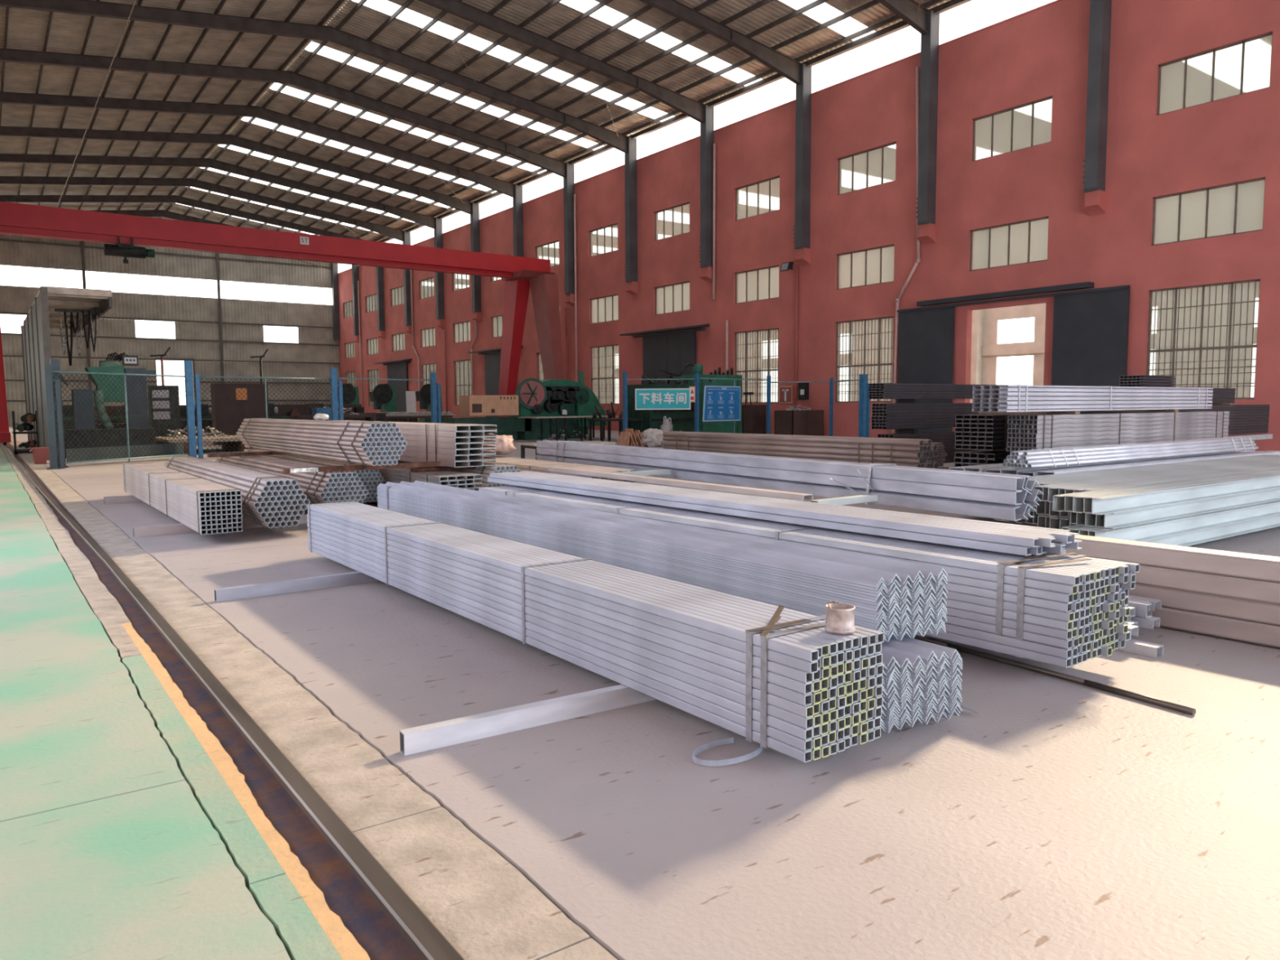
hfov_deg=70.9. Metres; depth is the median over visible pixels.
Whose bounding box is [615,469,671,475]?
bar
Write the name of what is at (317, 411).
bin
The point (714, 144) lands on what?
drainpipe
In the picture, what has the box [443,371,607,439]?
machine
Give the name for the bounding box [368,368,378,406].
window
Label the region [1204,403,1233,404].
bearer
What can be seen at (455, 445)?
bundle
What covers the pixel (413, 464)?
bearer
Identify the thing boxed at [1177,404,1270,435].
bundle
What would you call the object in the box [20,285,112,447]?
wall
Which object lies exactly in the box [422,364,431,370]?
grille
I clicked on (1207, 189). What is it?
window
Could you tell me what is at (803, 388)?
electrical box
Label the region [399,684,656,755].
bar
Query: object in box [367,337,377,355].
window
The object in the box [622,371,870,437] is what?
fence
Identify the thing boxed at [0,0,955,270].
ceiling
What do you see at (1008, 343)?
windows
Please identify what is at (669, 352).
door
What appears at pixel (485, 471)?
bundle
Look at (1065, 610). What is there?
bundle
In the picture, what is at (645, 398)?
sign
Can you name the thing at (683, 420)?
cabinet
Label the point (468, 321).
window
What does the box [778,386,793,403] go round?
board
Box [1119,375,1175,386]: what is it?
bundle
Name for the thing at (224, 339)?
wall
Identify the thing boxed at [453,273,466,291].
window
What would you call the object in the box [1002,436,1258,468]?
bundle
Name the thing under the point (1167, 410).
bearer
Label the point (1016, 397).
bundle
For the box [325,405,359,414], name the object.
heap
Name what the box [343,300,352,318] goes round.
window
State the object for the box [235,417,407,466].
bundle
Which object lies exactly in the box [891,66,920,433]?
drainpipe
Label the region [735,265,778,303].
window
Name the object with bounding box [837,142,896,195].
window
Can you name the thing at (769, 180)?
window
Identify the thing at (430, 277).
window
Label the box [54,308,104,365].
bundle
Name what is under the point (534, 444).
board
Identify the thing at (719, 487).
channel
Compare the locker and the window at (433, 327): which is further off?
the window at (433, 327)
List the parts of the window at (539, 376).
frame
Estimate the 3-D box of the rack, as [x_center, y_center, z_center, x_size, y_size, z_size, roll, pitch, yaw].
[-19.198,-1.502,28.084,0.665,1.300,1.346,-4,6,-36]
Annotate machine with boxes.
[63,351,156,457]
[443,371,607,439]
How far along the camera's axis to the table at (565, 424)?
34.58 m
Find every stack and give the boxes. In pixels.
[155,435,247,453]
[1064,534,1279,647]
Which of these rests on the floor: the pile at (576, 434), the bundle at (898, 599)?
the pile at (576, 434)
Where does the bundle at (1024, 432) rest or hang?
on the bearer
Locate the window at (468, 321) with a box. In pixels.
[453,320,470,342]
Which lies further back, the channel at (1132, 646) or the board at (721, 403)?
the board at (721, 403)
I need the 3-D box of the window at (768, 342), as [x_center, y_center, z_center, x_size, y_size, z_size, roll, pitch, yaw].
[5.205,-5.011,39.861,0.065,3.200,2.865,-4,6,-36]
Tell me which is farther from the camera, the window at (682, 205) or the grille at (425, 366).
the grille at (425, 366)
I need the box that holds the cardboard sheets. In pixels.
[617,428,644,447]
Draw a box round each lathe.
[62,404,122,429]
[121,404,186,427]
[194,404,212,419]
[268,403,321,419]
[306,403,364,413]
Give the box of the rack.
[12,410,39,453]
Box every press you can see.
[337,382,359,404]
[368,383,396,412]
[415,383,443,422]
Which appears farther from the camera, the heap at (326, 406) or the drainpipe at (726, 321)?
the drainpipe at (726, 321)
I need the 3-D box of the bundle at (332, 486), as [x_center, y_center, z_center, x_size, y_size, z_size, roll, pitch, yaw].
[-5.193,-0.029,12.841,0.594,0.514,6.023,-4,6,-36]
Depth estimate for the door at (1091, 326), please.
28.26 m
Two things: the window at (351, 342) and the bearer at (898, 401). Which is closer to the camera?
the bearer at (898, 401)
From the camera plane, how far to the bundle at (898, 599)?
4.74 m
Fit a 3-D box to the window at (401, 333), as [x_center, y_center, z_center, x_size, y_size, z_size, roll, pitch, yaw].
[-19.612,-11.219,73.362,0.060,1.390,2.865,-4,6,-36]
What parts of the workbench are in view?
leg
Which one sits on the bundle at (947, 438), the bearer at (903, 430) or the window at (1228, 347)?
the bearer at (903, 430)
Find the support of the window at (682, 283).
in the wall at (1100, 172)
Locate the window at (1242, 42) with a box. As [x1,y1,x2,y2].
[1156,32,1272,115]
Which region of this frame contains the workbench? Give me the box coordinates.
[289,414,374,421]
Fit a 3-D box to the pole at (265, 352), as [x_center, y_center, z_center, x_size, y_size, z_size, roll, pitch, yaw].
[-15.904,-3.589,37.760,0.723,3.814,0.285,-4,6,-36]
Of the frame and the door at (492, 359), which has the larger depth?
the door at (492, 359)
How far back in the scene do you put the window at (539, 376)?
55.33 m
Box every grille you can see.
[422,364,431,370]
[456,360,471,395]
[539,357,542,380]
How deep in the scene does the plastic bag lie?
30.36 m
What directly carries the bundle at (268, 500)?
on the bar at (119, 499)
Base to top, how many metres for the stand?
0.620 m
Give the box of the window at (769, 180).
[735,176,779,220]
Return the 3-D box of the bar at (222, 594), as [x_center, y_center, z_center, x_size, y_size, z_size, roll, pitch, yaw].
[-2.398,0.770,6.786,1.500,0.086,0.055,-4,6,-38]
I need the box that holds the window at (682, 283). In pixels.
[655,281,689,315]
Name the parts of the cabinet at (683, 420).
panel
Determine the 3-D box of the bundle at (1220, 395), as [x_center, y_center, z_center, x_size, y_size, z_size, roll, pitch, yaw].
[9.353,-1.542,16.444,6.028,0.293,0.487,-4,6,-36]
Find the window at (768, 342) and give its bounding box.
[734,328,778,403]
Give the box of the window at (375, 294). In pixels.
[365,293,376,312]
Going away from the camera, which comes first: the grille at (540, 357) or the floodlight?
the floodlight
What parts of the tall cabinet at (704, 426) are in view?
tank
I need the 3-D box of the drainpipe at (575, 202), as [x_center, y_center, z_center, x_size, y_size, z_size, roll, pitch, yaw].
[-3.648,-9.539,51.176,0.120,13.101,0.190,-4,6,-36]
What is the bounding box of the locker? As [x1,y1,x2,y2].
[742,404,766,434]
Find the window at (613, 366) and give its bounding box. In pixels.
[591,344,618,404]
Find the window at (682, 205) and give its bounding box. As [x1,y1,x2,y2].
[654,202,689,240]
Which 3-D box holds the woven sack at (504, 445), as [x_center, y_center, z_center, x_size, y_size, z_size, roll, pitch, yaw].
[-2.343,-0.588,14.639,0.611,0.355,0.609,-4,6,-36]
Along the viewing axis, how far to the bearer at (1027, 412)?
12.86 m
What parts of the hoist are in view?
motor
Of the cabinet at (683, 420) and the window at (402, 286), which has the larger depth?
the window at (402, 286)
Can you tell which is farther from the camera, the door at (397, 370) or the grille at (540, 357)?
the door at (397, 370)
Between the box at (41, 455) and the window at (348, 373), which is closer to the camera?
the box at (41, 455)
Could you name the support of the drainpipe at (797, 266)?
attached to the wall at (1100, 172)
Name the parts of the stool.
seat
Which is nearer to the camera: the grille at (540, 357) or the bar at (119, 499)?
the bar at (119, 499)
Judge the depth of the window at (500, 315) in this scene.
59.47 m
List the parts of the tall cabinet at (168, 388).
drawer, drawer, drawer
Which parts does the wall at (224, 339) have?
daylight panel, wind post, daylight panel, door frame, wind post, daylight panel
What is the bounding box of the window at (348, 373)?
[346,371,355,386]
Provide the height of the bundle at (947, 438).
0.651 m
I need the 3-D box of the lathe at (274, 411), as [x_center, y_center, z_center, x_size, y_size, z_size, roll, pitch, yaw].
[-16.531,-2.829,42.332,3.200,1.550,1.000,-4,6,-36]
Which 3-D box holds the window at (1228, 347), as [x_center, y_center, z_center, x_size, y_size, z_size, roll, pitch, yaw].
[15.832,-3.874,25.378,0.065,3.200,2.865,-4,6,-36]
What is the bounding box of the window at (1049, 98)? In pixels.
[972,96,1052,161]
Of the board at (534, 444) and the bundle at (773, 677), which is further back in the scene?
the board at (534, 444)
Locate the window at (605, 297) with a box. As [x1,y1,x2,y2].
[590,294,617,324]
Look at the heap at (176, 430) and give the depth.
28.43 m
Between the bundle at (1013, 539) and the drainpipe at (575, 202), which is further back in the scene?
the drainpipe at (575, 202)
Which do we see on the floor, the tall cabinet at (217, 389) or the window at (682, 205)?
the tall cabinet at (217, 389)
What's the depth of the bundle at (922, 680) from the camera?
3.70 m
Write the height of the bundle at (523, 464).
0.448 m
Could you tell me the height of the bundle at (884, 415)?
0.515 m
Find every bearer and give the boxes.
[207,451,293,457]
[282,461,443,473]
[410,466,476,471]
[896,399,919,403]
[896,428,918,433]
[977,411,1079,413]
[1080,408,1177,412]
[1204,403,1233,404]
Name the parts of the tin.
handle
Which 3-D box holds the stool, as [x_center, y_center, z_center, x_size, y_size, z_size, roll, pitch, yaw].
[4.540,-3.414,37.675,0.440,0.523,0.429,-4,6,-36]
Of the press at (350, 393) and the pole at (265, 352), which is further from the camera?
the press at (350, 393)
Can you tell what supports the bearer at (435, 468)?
on the bundle at (446, 477)
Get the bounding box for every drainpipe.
[357,280,362,407]
[410,270,420,411]
[444,327,447,413]
[470,320,477,417]
[573,194,577,382]
[712,143,715,301]
[725,320,728,374]
[794,265,799,409]
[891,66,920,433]
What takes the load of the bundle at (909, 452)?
on the bearer
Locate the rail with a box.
[2,442,465,959]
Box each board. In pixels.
[405,391,416,412]
[515,440,615,446]
[702,386,740,421]
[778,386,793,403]
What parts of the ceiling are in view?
skylight panel, skylight panel, skylight panel, skylight panel, skylight panel, skylight panel, skylight panel, skylight panel, skylight panel, skylight panel, skylight panel, skylight panel, skylight panel, skylight panel, skylight panel, skylight panel, skylight panel, skylight panel, skylight panel, skylight panel, skylight panel, skylight panel, skylight panel, skylight panel, sway rod, skylight panel, skylight panel, skylight panel, skylight panel, skylight panel, skylight panel, skylight panel, skylight panel, skylight panel, skylight panel, skylight panel, skylight panel, skylight panel, skylight panel, skylight panel, skylight panel, skylight panel, skylight panel, skylight panel, skylight panel, skylight panel, skylight panel, skylight panel, skylight panel, skylight panel, skylight panel, skylight panel, skylight panel, skylight panel, skylight panel, skylight panel, skylight panel, sway rod, skylight panel, skylight panel, skylight panel, skylight panel, skylight panel, skylight panel, skylight panel, skylight panel, skylight panel, skylight panel, skylight panel, skylight panel, skylight panel, skylight panel, skylight panel, skylight panel, skylight panel, skylight panel, skylight panel, sway rod, skylight panel, skylight panel, skylight panel, skylight panel, skylight panel, skylight panel, skylight panel, skylight panel, skylight panel, skylight panel, skylight panel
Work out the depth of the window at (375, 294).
78.00 m
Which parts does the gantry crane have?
leg, number plate, leg, leg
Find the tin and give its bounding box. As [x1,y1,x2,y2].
[824,600,855,634]
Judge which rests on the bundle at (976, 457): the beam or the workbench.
the beam
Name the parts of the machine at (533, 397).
lever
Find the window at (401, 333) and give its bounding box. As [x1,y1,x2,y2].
[392,333,404,351]
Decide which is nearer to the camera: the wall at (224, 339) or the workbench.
the workbench
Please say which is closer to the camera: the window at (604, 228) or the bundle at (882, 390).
the bundle at (882, 390)
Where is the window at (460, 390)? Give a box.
[454,359,471,405]
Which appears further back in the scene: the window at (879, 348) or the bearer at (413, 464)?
the window at (879, 348)
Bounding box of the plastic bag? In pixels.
[660,416,672,431]
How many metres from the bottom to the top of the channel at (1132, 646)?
0.055 m
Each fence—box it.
[44,360,441,469]
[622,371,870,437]
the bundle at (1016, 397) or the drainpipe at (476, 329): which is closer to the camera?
the bundle at (1016, 397)
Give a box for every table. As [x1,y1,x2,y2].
[376,411,456,421]
[518,415,622,441]
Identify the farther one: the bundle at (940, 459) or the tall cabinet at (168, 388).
the tall cabinet at (168, 388)
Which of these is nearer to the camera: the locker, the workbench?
the workbench
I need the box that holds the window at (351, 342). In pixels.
[345,342,354,358]
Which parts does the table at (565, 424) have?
leg, leg, leg, leg, leg, leg, leg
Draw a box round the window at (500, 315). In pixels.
[492,315,502,337]
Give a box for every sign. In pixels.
[635,388,690,409]
[688,386,695,402]
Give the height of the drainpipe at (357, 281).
12.400 m
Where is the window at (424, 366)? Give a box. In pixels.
[422,363,435,385]
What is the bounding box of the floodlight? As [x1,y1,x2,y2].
[780,262,793,271]
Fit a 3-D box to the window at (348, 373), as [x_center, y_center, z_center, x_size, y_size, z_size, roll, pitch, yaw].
[-26.677,-8.424,83.311,0.065,3.200,2.865,-4,6,-36]
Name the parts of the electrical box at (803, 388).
label plate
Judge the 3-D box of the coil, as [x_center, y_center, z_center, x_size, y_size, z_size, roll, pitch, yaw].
[0.332,1.056,3.495,0.296,0.022,0.183,-4,6,-36]
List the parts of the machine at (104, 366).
motor, control panel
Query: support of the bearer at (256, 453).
on the bundle at (332, 486)
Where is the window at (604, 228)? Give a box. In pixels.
[589,223,617,257]
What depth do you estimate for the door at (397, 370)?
73.11 m
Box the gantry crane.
[0,201,564,444]
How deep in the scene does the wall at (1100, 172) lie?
32.68 m
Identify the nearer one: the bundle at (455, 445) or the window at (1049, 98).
the bundle at (455, 445)
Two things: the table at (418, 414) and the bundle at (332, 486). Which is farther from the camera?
the table at (418, 414)
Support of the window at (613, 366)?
in the wall at (1100, 172)
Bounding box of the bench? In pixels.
[586,401,643,441]
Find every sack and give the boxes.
[483,432,516,454]
[640,428,663,447]
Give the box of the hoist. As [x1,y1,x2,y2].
[103,235,155,263]
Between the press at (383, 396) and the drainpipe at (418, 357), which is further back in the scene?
the drainpipe at (418, 357)
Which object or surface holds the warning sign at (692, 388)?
attached to the fence at (864, 401)
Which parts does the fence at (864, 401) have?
post, rail, post, rail, post, rail, post, rail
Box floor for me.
[0,426,1279,959]
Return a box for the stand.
[520,444,539,459]
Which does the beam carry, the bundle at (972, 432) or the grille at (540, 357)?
the bundle at (972, 432)
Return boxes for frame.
[49,359,183,467]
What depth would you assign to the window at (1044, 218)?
29.94 m
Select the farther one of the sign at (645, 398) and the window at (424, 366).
the window at (424, 366)
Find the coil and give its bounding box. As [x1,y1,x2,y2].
[692,737,762,766]
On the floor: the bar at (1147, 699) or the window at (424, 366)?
the bar at (1147, 699)
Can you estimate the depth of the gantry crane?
42.59 m
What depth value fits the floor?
3.13 m
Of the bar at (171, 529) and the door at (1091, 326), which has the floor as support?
the bar at (171, 529)
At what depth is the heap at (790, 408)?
35.88 m
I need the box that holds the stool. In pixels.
[742,391,753,404]
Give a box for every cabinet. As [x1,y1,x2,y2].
[147,385,181,444]
[210,383,268,444]
[627,363,694,431]
[676,364,742,433]
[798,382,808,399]
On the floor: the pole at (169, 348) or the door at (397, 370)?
the pole at (169, 348)
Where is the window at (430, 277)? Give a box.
[419,277,434,299]
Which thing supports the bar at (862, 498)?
on the floor
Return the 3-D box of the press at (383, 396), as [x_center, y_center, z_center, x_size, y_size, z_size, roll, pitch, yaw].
[-16.034,-4.603,56.097,1.620,2.800,1.410,-4,6,-36]
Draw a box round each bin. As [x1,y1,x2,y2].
[311,407,331,420]
[774,409,823,435]
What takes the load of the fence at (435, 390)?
on the floor
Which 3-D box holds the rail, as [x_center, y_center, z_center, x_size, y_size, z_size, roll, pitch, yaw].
[-22.198,-1.122,31.659,0.278,0.086,95.300,-4,6,-36]
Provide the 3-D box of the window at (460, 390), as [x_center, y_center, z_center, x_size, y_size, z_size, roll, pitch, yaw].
[-12.507,-6.907,64.000,0.065,3.200,2.865,-4,6,-36]
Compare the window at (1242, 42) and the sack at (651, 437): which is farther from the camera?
the sack at (651, 437)
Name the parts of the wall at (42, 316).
post, panel, post, panel, post, panel, post, panel, post, panel, post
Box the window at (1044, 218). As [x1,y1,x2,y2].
[969,216,1048,271]
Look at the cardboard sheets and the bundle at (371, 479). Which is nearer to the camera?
the bundle at (371, 479)
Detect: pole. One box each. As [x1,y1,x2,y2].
[149,346,170,385]
[250,348,268,383]
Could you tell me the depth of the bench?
33.57 m
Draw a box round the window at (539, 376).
[537,352,544,380]
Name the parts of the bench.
leg, leg, leg, leg, leg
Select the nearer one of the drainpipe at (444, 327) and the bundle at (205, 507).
the bundle at (205, 507)
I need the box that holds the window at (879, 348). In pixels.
[835,316,893,402]
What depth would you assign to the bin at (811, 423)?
35.60 m
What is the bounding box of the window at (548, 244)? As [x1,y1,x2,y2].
[536,240,559,266]
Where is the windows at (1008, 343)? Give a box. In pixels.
[346,35,1271,405]
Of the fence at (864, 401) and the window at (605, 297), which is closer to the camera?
the fence at (864, 401)
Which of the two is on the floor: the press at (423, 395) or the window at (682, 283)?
the press at (423, 395)
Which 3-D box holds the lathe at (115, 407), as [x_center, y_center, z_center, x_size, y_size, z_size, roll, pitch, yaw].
[-29.399,-3.252,48.391,3.200,1.550,1.000,-4,6,-36]
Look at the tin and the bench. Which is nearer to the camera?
the tin
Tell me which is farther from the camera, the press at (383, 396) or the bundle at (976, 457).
the press at (383, 396)
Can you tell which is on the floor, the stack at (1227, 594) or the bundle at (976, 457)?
the stack at (1227, 594)
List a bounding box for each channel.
[548,466,813,501]
[1115,638,1163,657]
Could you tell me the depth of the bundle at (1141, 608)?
5.12 m
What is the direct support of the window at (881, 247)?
in the wall at (1100, 172)
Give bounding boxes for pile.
[542,429,598,439]
[948,449,1279,476]
[994,454,1279,546]
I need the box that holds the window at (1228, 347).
[1146,279,1260,399]
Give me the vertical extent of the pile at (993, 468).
0.529 m
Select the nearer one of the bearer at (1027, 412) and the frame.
the bearer at (1027, 412)
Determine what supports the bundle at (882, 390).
on the bearer at (898, 401)
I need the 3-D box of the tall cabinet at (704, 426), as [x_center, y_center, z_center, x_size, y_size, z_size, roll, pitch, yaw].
[2.812,-3.160,36.414,2.200,2.950,1.520,-4,6,-36]
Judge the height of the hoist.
1.050 m
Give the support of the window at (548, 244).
in the wall at (1100, 172)
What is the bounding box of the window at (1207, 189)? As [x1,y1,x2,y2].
[1151,177,1265,245]
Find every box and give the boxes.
[29,447,49,464]
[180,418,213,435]
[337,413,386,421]
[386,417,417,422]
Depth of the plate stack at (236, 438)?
27.80 m
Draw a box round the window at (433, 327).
[421,327,435,347]
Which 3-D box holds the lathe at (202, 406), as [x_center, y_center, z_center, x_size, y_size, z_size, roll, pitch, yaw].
[-22.437,-3.307,48.524,3.400,1.550,1.000,-4,6,-36]
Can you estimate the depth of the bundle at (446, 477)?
11.12 m
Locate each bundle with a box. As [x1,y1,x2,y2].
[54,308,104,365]
[122,462,242,534]
[164,455,310,528]
[215,452,368,507]
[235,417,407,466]
[244,448,386,502]
[306,501,884,762]
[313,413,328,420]
[336,420,497,467]
[376,466,482,498]
[377,480,947,642]
[397,460,520,489]
[478,485,1139,667]
[483,454,636,482]
[487,471,1082,555]
[536,440,1043,520]
[660,431,938,468]
[868,382,1057,399]
[871,402,1045,429]
[877,431,984,463]
[879,636,977,733]
[931,442,947,466]
[954,450,1010,466]
[955,412,1128,450]
[972,384,1213,412]
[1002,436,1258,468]
[1006,410,1229,451]
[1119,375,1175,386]
[1127,595,1161,638]
[1165,387,1235,403]
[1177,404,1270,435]
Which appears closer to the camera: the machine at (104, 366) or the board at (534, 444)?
the board at (534, 444)
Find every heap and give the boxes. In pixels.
[158,425,229,438]
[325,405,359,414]
[786,404,811,410]
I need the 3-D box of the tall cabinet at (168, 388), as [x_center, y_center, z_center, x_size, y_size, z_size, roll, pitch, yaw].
[-15.766,-2.070,29.828,0.850,2.100,0.520,-4,6,-36]
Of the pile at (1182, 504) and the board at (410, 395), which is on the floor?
the board at (410, 395)
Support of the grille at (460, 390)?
attached to the window at (460, 390)
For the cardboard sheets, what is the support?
on the floor
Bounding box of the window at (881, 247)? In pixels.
[836,244,894,289]
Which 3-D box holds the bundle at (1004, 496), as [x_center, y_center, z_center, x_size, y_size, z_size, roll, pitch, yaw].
[0.672,-0.174,11.105,0.606,0.392,9.370,-3,5,-30]
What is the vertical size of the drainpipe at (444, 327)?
7.000 m
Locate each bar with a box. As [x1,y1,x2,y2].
[103,495,143,504]
[133,513,307,537]
[213,571,380,602]
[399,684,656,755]
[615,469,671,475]
[809,493,877,505]
[914,635,1195,715]
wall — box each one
[0,234,339,426]
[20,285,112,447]
[331,0,1279,451]
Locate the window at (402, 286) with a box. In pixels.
[391,285,403,306]
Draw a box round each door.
[374,358,412,412]
[467,345,523,417]
[619,323,709,384]
[897,281,1130,432]
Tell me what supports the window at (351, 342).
in the wall at (1100, 172)

